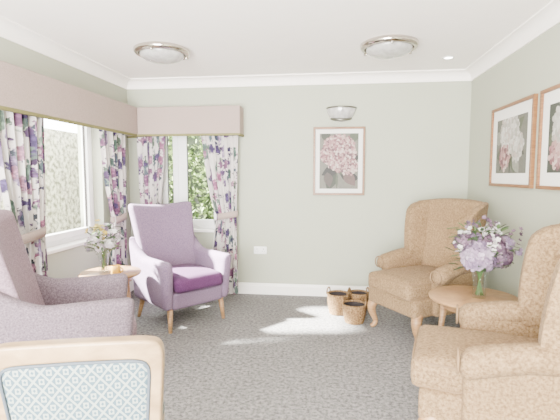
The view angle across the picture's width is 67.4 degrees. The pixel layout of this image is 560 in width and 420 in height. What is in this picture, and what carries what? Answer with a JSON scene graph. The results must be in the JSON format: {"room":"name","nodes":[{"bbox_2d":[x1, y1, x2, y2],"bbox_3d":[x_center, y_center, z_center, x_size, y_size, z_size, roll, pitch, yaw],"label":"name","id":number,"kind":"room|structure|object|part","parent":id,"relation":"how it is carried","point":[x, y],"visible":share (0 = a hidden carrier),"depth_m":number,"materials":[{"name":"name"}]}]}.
{"room":"care facility","nodes":[
{"label":"care facility","id":0,"kind":"room"},
{"bbox_2d":[0,37,131,277],"bbox_3d":[-2.206,-0.018,1.905,0.250,2.400,6.450,1,5,7],"label":"wall","id":1,"kind":"structure","parent":0,"point":[68,263],"depth_m":3.99,"materials":[{"name":"green paint"}]},
{"bbox_2d":[0,15,130,89],"bbox_3d":[-2.047,-1.152,1.665,0.100,0.100,6.200,1,5,7],"label":"trim","id":2,"kind":"structure","parent":1,"relation":"attached to","point":[12,31],"depth_m":3.46,"materials":[{"name":"paint"}]},
{"bbox_2d":[0,60,137,137],"bbox_3d":[-1.755,-0.884,3.704,0.204,0.312,2.148,1,5,7],"label":"pelmet","id":3,"kind":"object","parent":1,"relation":"attached to","point":[23,91],"visible":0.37,"depth_m":3.27,"materials":[{"name":"fabric"}]},
{"bbox_2d":[0,110,47,276],"bbox_3d":[-1.837,0.129,3.030,0.104,1.880,0.540,1,5,7],"label":"curtain","id":4,"kind":"object","parent":3,"relation":"hanging from","point":[22,147],"visible":0.53,"depth_m":3.02,"materials":[{"name":"fabric"}]},
{"bbox_3d":[-1.670,-0.740,3.705,0.033,0.024,2.148,1,5,7],"label":"trim","id":5,"kind":"part","parent":3,"relation":"part of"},
{"bbox_2d":[99,130,127,265],"bbox_3d":[-1.683,0.022,4.316,0.104,1.880,0.540,1,5,7],"label":"curtain","id":6,"kind":"object","parent":3,"relation":"hanging from","point":[112,144],"visible":0.66,"depth_m":4.30,"materials":[{"name":"fabric"}]},
{"bbox_2d":[46,232,91,247],"bbox_3d":[-2.011,0.291,3.650,0.070,0.055,1.340,1,5,7],"label":"frame","id":7,"kind":"object","parent":1,"relation":"attached to","point":[50,244],"visible":0.27,"depth_m":3.86,"materials":[{"name":"white plastic"}]},
{"bbox_2d":[47,235,107,254],"bbox_3d":[-1.912,0.329,3.642,0.130,0.029,1.400,1,5,7],"label":"sill","id":8,"kind":"structure","parent":1,"relation":"attached to","point":[50,250],"depth_m":3.68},
{"bbox_2d":[90,128,94,225],"bbox_3d":[-1.935,-0.383,4.234,0.070,1.300,0.055,1,5,7],"label":"frame","id":9,"kind":"object","parent":1,"relation":"attached to","point":[90,128],"visible":0.05,"depth_m":4.25,"materials":[{"name":"white plastic"}]},
{"bbox_2d":[130,279,133,291],"bbox_3d":[-2.087,1.127,1.859,0.018,0.125,6.200,1,5,7],"label":"baseboard","id":10,"kind":"structure","parent":1,"relation":"attached to","point":[131,282],"depth_m":4.86,"materials":[{"name":"white paint"}]},
{"bbox_3d":[-2.004,-0.925,3.548,0.085,0.105,1.340,1,5,7],"label":"window","id":11,"kind":"structure","parent":1,"relation":"in","visible":0},
{"bbox_2d":[45,126,93,242],"bbox_3d":[-1.972,-0.345,3.777,0.065,1.210,0.885,1,5,7],"label":"window frame","id":12,"kind":"structure","parent":11,"relation":"attached to","point":[86,129],"depth_m":4.15,"materials":[{"name":"white plastic"}]},
{"bbox_3d":[-1.973,0.229,3.820,0.065,0.060,0.875,1,5,7],"label":"sash bottom","id":13,"kind":"part","parent":12,"relation":"part of","materials":[{"name":"white plastic"}]},
{"bbox_2d":[82,126,87,226],"bbox_3d":[-1.930,-0.376,4.153,0.020,1.090,0.006,1,5,7],"label":"gasket","id":14,"kind":"object","parent":12,"relation":"attached to","point":[83,134],"visible":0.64,"depth_m":4.15,"materials":[{"name":"rubber"}]},
{"bbox_2d":[0,0,551,77],"bbox_3d":[-0.235,-1.244,1.567,4.220,0.100,6.450,1,5,7],"label":"ceiling","id":15,"kind":"structure","parent":0,"point":[221,37],"depth_m":3.09,"materials":[{"name":"paint"}]},
{"bbox_2d":[133,41,189,64],"bbox_3d":[-0.996,-1.301,3.548,0.460,0.115,0.460,1,5,7],"label":"ceiling light","id":16,"kind":"object","parent":15,"relation":"attached to","point":[157,52],"depth_m":3.42,"materials":[{"name":"white glass"}]},
{"bbox_2d":[360,34,418,59],"bbox_3d":[0.878,-1.288,3.385,0.460,0.115,0.460,1,5,7],"label":"ceiling light","id":17,"kind":"object","parent":15,"relation":"attached to","point":[392,46],"depth_m":3.26,"materials":[{"name":"white glass"}]},
{"bbox_2d":[442,56,454,59],"bbox_3d":[1.522,-1.376,3.796,0.110,0.008,0.110,1,5,7],"label":"recessed light","id":18,"kind":"object","parent":15,"relation":"in","point":[444,57],"visible":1,"depth_m":3.79,"materials":[{"name":"white plastic"}]},
{"bbox_2d":[131,290,459,419],"bbox_3d":[-0.235,1.247,1.774,4.220,0.100,6.450,1,5,7],"label":"floor","id":19,"kind":"structure","parent":0,"point":[270,357],"depth_m":3.01,"materials":[{"name":"grey carpet"}]},
{"bbox_2d":[0,209,136,343],"bbox_3d":[-1.331,0.571,2.545,0.843,1.130,0.739,-2,5,-23],"label":"armchair","id":20,"kind":"object","parent":19,"relation":"on","point":[34,306],"visible":0.56,"depth_m":2.33,"materials":[{"name":"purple fabric"}]},
{"bbox_3d":[-1.168,0.650,2.283,0.722,0.595,0.120,-2,5,-23],"label":"arm","id":21,"kind":"part","parent":20,"relation":"part of","materials":[{"name":"grey fabric"}]},
{"bbox_3d":[-1.411,0.603,2.851,0.722,0.595,0.119,-2,5,-23],"label":"arm","id":22,"kind":"part","parent":20,"relation":"part of","materials":[{"name":"grey fabric"}]},
{"bbox_2d":[132,315,136,335],"bbox_3d":[-1.224,0.696,2.601,0.609,0.157,0.504,-2,5,-23],"label":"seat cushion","id":23,"kind":"object","parent":20,"relation":"on","point":[134,323],"depth_m":2.50,"materials":[{"name":"fabric"}]},
{"bbox_2d":[0,335,164,419],"bbox_3d":[-0.618,0.789,1.447,0.489,0.872,0.479,-1,5,-8],"label":"upholstered dining chair","id":24,"kind":"object","parent":19,"relation":"on","point":[115,377],"visible":1,"depth_m":1.21,"materials":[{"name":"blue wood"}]},
{"bbox_2d":[78,266,140,297],"bbox_3d":[-1.389,0.781,3.465,0.480,0.551,0.480,-1,5,-16],"label":"round side table","id":25,"kind":"object","parent":19,"relation":"on","point":[130,271],"visible":0.35,"depth_m":3.45,"materials":[{"name":"brown wood"}]},
{"bbox_2d":[83,219,122,270],"bbox_3d":[-1.435,0.290,3.405,0.290,0.429,0.298,-3,6,-35],"label":"vase","id":26,"kind":"object","parent":25,"relation":"on","point":[95,238],"visible":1,"depth_m":3.37,"materials":[{"name":"clear glass"}]},
{"bbox_2d":[111,264,123,273],"bbox_3d":[-1.295,0.477,3.323,0.093,0.076,0.076,4,6,40],"label":"mug","id":27,"kind":"object","parent":25,"relation":"on","point":[115,269],"visible":0.72,"depth_m":3.30,"materials":[{"name":"ceramic"}]},
{"bbox_3d":[-1.302,0.780,3.616,0.043,0.527,0.073,4,6,40],"label":"leg","id":28,"kind":"part","parent":25,"relation":"part of","materials":[{"name":"brown wood"}]},
{"bbox_2d":[128,201,230,333],"bbox_3d":[-0.955,0.481,3.947,0.704,1.076,0.803,-4,7,-43],"label":"armchair","id":29,"kind":"object","parent":19,"relation":"on","point":[177,272],"visible":1,"depth_m":3.89,"materials":[{"name":"purple fabric"}]},
{"bbox_3d":[-1.307,0.907,3.967,0.114,0.224,0.051,3,6,36],"label":"leg","id":30,"kind":"part","parent":29,"relation":"part of","materials":[{"name":"brown wood"}]},
{"bbox_3d":[-1.139,0.555,3.718,0.114,0.567,0.687,-4,7,-43],"label":"arm","id":31,"kind":"part","parent":29,"relation":"part of","materials":[{"name":"purple fabric"}]},
{"bbox_3d":[-0.933,0.941,3.580,0.056,0.216,0.066,-4,7,-43],"label":"leg","id":32,"kind":"part","parent":29,"relation":"part of","materials":[{"name":"brown wood"}]},
{"bbox_3d":[-0.920,0.751,3.932,0.520,0.150,0.600,-4,7,-43],"label":"seat","id":33,"kind":"part","parent":29,"relation":"part of","materials":[{"name":"purple fabric"}]},
{"bbox_2d":[172,263,222,293],"bbox_3d":[-0.879,0.611,3.877,0.480,0.150,0.580,-4,7,-43],"label":"seat cushion","id":34,"kind":"object","parent":29,"relation":"on","point":[188,278],"depth_m":3.73,"materials":[{"name":"purple fabric"}]},
{"bbox_3d":[-0.711,0.521,4.122,0.114,0.567,0.687,-4,7,-43],"label":"arm","id":35,"kind":"part","parent":29,"relation":"part of","materials":[{"name":"purple fabric"}]},
{"bbox_3d":[-0.553,0.910,3.939,0.056,0.216,0.066,-4,7,-43],"label":"leg","id":36,"kind":"part","parent":29,"relation":"part of","materials":[{"name":"brown wood"}]},
{"bbox_2d":[326,286,350,315],"bbox_3d":[0.567,0.878,4.078,0.226,0.250,0.226,3,5,28],"label":"wicker basket","id":37,"kind":"object","parent":19,"relation":"on","point":[334,297],"visible":0.84,"depth_m":4.01,"materials":[{"name":"wicker"}]},
{"bbox_2d":[342,297,366,324],"bbox_3d":[0.678,0.910,3.835,0.226,0.225,0.226,1,5,17],"label":"wicker basket","id":38,"kind":"object","parent":19,"relation":"on","point":[354,311],"visible":1,"depth_m":3.77,"materials":[{"name":"wicker"}]},
{"bbox_2d":[348,287,368,310],"bbox_3d":[0.776,0.877,4.144,0.205,0.240,0.205,-1,5,-6],"label":"wicker basket","id":39,"kind":"object","parent":19,"relation":"on","point":[356,294],"visible":0.42,"depth_m":4.09,"materials":[{"name":"wicker"}]},
{"bbox_2d":[367,198,488,341],"bbox_3d":[1.243,0.481,3.587,0.862,1.139,0.782,-2,5,-27],"label":"wingback armchair","id":40,"kind":"object","parent":19,"relation":"on","point":[405,280],"visible":0.65,"depth_m":3.58,"materials":[{"name":"beige fabric"}]},
{"bbox_3d":[0.823,0.891,3.698,0.111,0.288,0.082,0,5,3],"label":"leg","id":41,"kind":"part","parent":40,"relation":"part of","materials":[{"name":"brown wood"}]},
{"bbox_3d":[1.217,0.734,3.595,0.720,0.150,0.570,-2,5,-27],"label":"seat rail","id":42,"kind":"part","parent":40,"relation":"part of","materials":[{"name":"beige fabric"}]},
{"bbox_3d":[1.167,0.600,3.885,0.540,0.360,0.080,-2,5,-27],"label":"arm panel","id":43,"kind":"part","parent":40,"relation":"part of","materials":[{"name":"beige fabric"}]},
{"bbox_2d":[368,265,438,301],"bbox_3d":[1.173,0.594,3.561,0.700,0.175,0.510,-2,5,-27],"label":"seat cushion","id":44,"kind":"object","parent":40,"relation":"on","point":[401,283],"depth_m":3.38,"materials":[{"name":"beige fabric"}]},
{"bbox_3d":[1.054,0.929,3.240,0.082,0.288,0.111,3,6,33],"label":"leg","id":45,"kind":"part","parent":40,"relation":"part of","materials":[{"name":"brown wood"}]},
{"bbox_3d":[1.428,0.643,3.368,0.540,0.360,0.080,-2,5,-27],"label":"arm panel","id":46,"kind":"part","parent":40,"relation":"part of","materials":[{"name":"beige fabric"}]},
{"bbox_2d":[428,285,517,327],"bbox_3d":[1.267,0.839,2.768,0.560,0.551,0.560,0,5,-5],"label":"round side table","id":47,"kind":"object","parent":19,"relation":"on","point":[448,297],"visible":0.49,"depth_m":2.76,"materials":[{"name":"brown wood"}]},
{"bbox_3d":[1.115,0.840,2.902,0.043,0.527,0.079,-4,6,-39],"label":"leg","id":48,"kind":"part","parent":47,"relation":"part of","materials":[{"name":"brown wood"}]},
{"bbox_2d":[445,215,522,295],"bbox_3d":[1.288,0.296,2.687,0.413,0.537,0.397,-3,6,-35],"label":"flower bouquet","id":49,"kind":"object","parent":47,"relation":"on","point":[478,253],"visible":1,"depth_m":2.60,"materials":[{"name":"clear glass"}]},
{"bbox_2d":[411,223,559,419],"bbox_3d":[1.085,0.615,1.974,0.862,1.139,0.782,2,5,22],"label":"wingback armchair","id":50,"kind":"object","parent":19,"relation":"on","point":[502,362],"visible":1,"depth_m":1.84,"materials":[{"name":"beige fabric"}]},
{"bbox_3d":[0.671,1.041,1.902,0.111,0.288,0.082,-1,5,-7],"label":"leg","id":51,"kind":"part","parent":50,"relation":"part of","materials":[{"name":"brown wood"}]},
{"bbox_3d":[1.058,0.867,2.006,0.720,0.150,0.570,2,5,22],"label":"seat rail","id":52,"kind":"part","parent":50,"relation":"part of","materials":[{"name":"beige fabric"}]},
{"bbox_2d":[411,325,537,392],"bbox_3d":[1.012,0.723,2.013,0.700,0.175,0.510,2,5,22],"label":"seat cushion","id":53,"kind":"object","parent":50,"relation":"on","point":[434,354],"depth_m":2.01,"materials":[{"name":"beige fabric"}]},
{"bbox_3d":[1.252,0.738,2.230,0.540,0.360,0.080,2,5,22],"label":"arm panel","id":54,"kind":"part","parent":50,"relation":"part of","materials":[{"name":"beige fabric"}]},
{"bbox_3d":[1.030,0.782,1.696,0.540,0.360,0.080,2,5,22],"label":"arm panel","id":55,"kind":"part","parent":50,"relation":"part of","materials":[{"name":"beige fabric"}]},
{"bbox_2d":[127,81,471,285],"bbox_3d":[0.133,-0.254,4.738,3.720,2.400,0.250,1,5,7],"label":"wall","id":56,"kind":"structure","parent":0,"point":[417,134],"depth_m":4.57,"materials":[{"name":"green paint"}]},
{"bbox_2d":[137,105,243,136],"bbox_3d":[-0.974,-0.958,4.582,1.143,0.312,0.204,1,5,7],"label":"pelmet","id":57,"kind":"object","parent":56,"relation":"attached to","point":[183,120],"visible":0.97,"depth_m":4.49,"materials":[{"name":"fabric"}]},
{"bbox_2d":[137,136,164,204],"bbox_3d":[-1.425,-0.011,4.707,0.340,1.880,0.104,1,5,7],"label":"curtain","id":58,"kind":"object","parent":57,"relation":"hanging from","point":[150,150],"visible":0.43,"depth_m":4.67,"materials":[{"name":"fabric"}]},
{"bbox_3d":[-0.984,-0.807,4.510,1.143,0.024,0.033,1,5,7],"label":"trim","id":59,"kind":"part","parent":57,"relation":"part of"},
{"bbox_2d":[201,136,237,293],"bbox_3d":[-0.665,-0.003,4.617,0.430,1.880,0.104,1,5,7],"label":"curtain","id":60,"kind":"object","parent":57,"relation":"hanging from","point":[220,153],"visible":0.73,"depth_m":4.59,"materials":[{"name":"fabric"}]},
{"bbox_2d":[193,228,214,231],"bbox_3d":[-1.040,0.231,4.828,0.820,0.029,0.130,1,5,7],"label":"sill","id":61,"kind":"structure","parent":56,"relation":"attached to","point":[195,229],"depth_m":4.76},
{"bbox_2d":[193,225,214,228],"bbox_3d":[-1.028,0.185,4.923,0.760,0.055,0.070,1,5,7],"label":"frame","id":62,"kind":"object","parent":56,"relation":"attached to","point":[194,226],"visible":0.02,"depth_m":4.87,"materials":[{"name":"white plastic"}]},
{"bbox_2d":[133,282,368,296],"bbox_3d":[0.117,0.891,4.700,3.720,0.125,0.018,1,5,7],"label":"baseboard","id":63,"kind":"structure","parent":56,"relation":"attached to","point":[243,288],"depth_m":4.69,"materials":[{"name":"white paint"}]},
{"bbox_2d":[254,246,266,253],"bbox_3d":[-0.221,0.451,4.705,0.146,0.086,0.016,1,5,7],"label":"power socket","id":64,"kind":"object","parent":56,"relation":"attached to","point":[257,249],"visible":1,"depth_m":4.70,"materials":[{"name":"white plastic"}]},
{"bbox_2d":[127,69,470,89],"bbox_3d":[0.112,-1.386,4.469,3.720,0.100,0.100,1,5,7],"label":"trim","id":65,"kind":"structure","parent":56,"relation":"attached to","point":[445,75],"depth_m":4.46,"materials":[{"name":"paint"}]},
{"bbox_2d":[313,126,364,194],"bbox_3d":[0.632,-0.524,4.515,0.550,0.730,0.028,1,5,7],"label":"print","id":66,"kind":"object","parent":56,"relation":"attached to","point":[338,152],"visible":1,"depth_m":4.51,"materials":[{"name":"pink paper"}]},
{"bbox_2d":[326,106,356,121],"bbox_3d":[0.646,-1.010,4.417,0.326,0.150,0.140,1,5,7],"label":"wall light","id":67,"kind":"object","parent":56,"relation":"attached to","point":[336,113],"visible":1,"depth_m":4.39,"materials":[{"name":"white glass"}]},
{"bbox_3d":[-1.029,-1.031,4.815,0.760,0.105,0.085,1,5,7],"label":"window","id":68,"kind":"structure","parent":56,"relation":"in","visible":0},
{"bbox_2d":[162,136,169,203],"bbox_3d":[-1.333,-0.437,4.891,0.060,1.210,0.065,1,5,7],"label":"window","id":69,"kind":"structure","parent":68,"relation":"attached to","point":[165,170],"depth_m":4.87,"materials":[{"name":"white plastic"}]},
{"bbox_2d":[167,136,169,203],"bbox_3d":[-1.300,-0.437,4.889,0.006,1.090,0.020,1,5,7],"label":"gasket","id":70,"kind":"object","parent":69,"relation":"attached to","point":[167,136],"visible":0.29,"depth_m":4.88,"materials":[{"name":"rubber"}]},
{"bbox_2d":[173,136,215,224],"bbox_3d":[-0.967,-0.435,4.857,0.525,1.300,0.085,1,5,7],"label":"window","id":71,"kind":"structure","parent":68,"relation":"attached to","point":[175,138],"depth_m":4.84,"materials":[{"name":"white plastic"}]},
{"bbox_3d":[-1.147,-0.437,4.886,0.060,1.300,0.070,1,5,7],"label":"mullion","id":72,"kind":"part","parent":71,"relation":"part of","materials":[{"name":"white plastic"}]},
{"bbox_3d":[-1.100,-0.435,4.863,0.060,1.210,0.065,1,5,7],"label":"sash","id":73,"kind":"part","parent":71,"relation":"part of","materials":[{"name":"white plastic"}]},
{"bbox_2d":[187,136,188,200],"bbox_3d":[-1.067,-0.435,4.861,0.006,1.090,0.020,1,5,7],"label":"gasket","id":74,"kind":"object","parent":71,"relation":"attached to","point":[187,136],"visible":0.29,"depth_m":4.85,"materials":[{"name":"rubber"}]},
{"bbox_3d":[-0.913,0.140,4.888,0.415,0.060,0.065,1,5,7],"label":"sash bottom","id":75,"kind":"part","parent":71,"relation":"part of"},
{"bbox_2d":[467,23,559,296],"bbox_3d":[1.736,0.021,1.436,0.250,2.400,6.450,1,5,7],"label":"wall","id":76,"kind":"structure","parent":0,"point":[534,68],"depth_m":3.32,"materials":[{"name":"green paint"}]},
{"bbox_2d":[465,0,559,80],"bbox_3d":[1.548,-1.117,1.238,0.100,0.100,6.200,1,5,7],"label":"trim","id":77,"kind":"structure","parent":76,"relation":"attached to","point":[547,17],"depth_m":3.12,"materials":[{"name":"paint"}]},
{"bbox_2d":[489,93,537,187],"bbox_3d":[1.827,-0.513,3.331,0.028,0.660,0.780,1,5,7],"label":"print","id":78,"kind":"object","parent":76,"relation":"attached to","point":[514,124],"visible":1,"depth_m":3.26,"materials":[{"name":"white paper"}]},
{"bbox_2d":[535,83,559,189],"bbox_3d":[1.724,-0.442,2.475,0.028,0.660,0.780,1,5,7],"label":"print","id":79,"kind":"object","parent":76,"relation":"attached to","point":[548,149],"visible":1,"depth_m":2.74,"materials":[{"name":"white paper"}]},
{"label":"outside","id":80,"kind":"structure","parent":0,"visible":0},
{"bbox_3d":[-7.625,1.041,6.052,11.450,0.100,22.000,1,5,7],"label":"ground","id":81,"kind":"structure","parent":80,"visible":0},
{"bbox_2d":[1,128,80,233],"bbox_3d":[-3.183,-0.250,7.939,0.200,2.140,13.000,1,5,7],"label":"wall","id":82,"kind":"structure","parent":81,"relation":"on","point":[63,212],"depth_m":6.30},
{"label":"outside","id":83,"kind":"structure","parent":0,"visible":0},
{"bbox_3d":[4.939,0.712,10.009,12.540,0.100,11.140,1,5,7],"label":"lawn","id":84,"kind":"structure","parent":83,"visible":0},
{"bbox_2d":[168,136,213,218],"bbox_3d":[-0.509,-0.271,7.002,5.189,2.318,0.778,1,5,7],"label":"hedge","id":85,"kind":"object","parent":84,"relation":"on","point":[199,195],"visible":0.08,"depth_m":6.88,"materials":[{"name":"green plant"}]}
]}

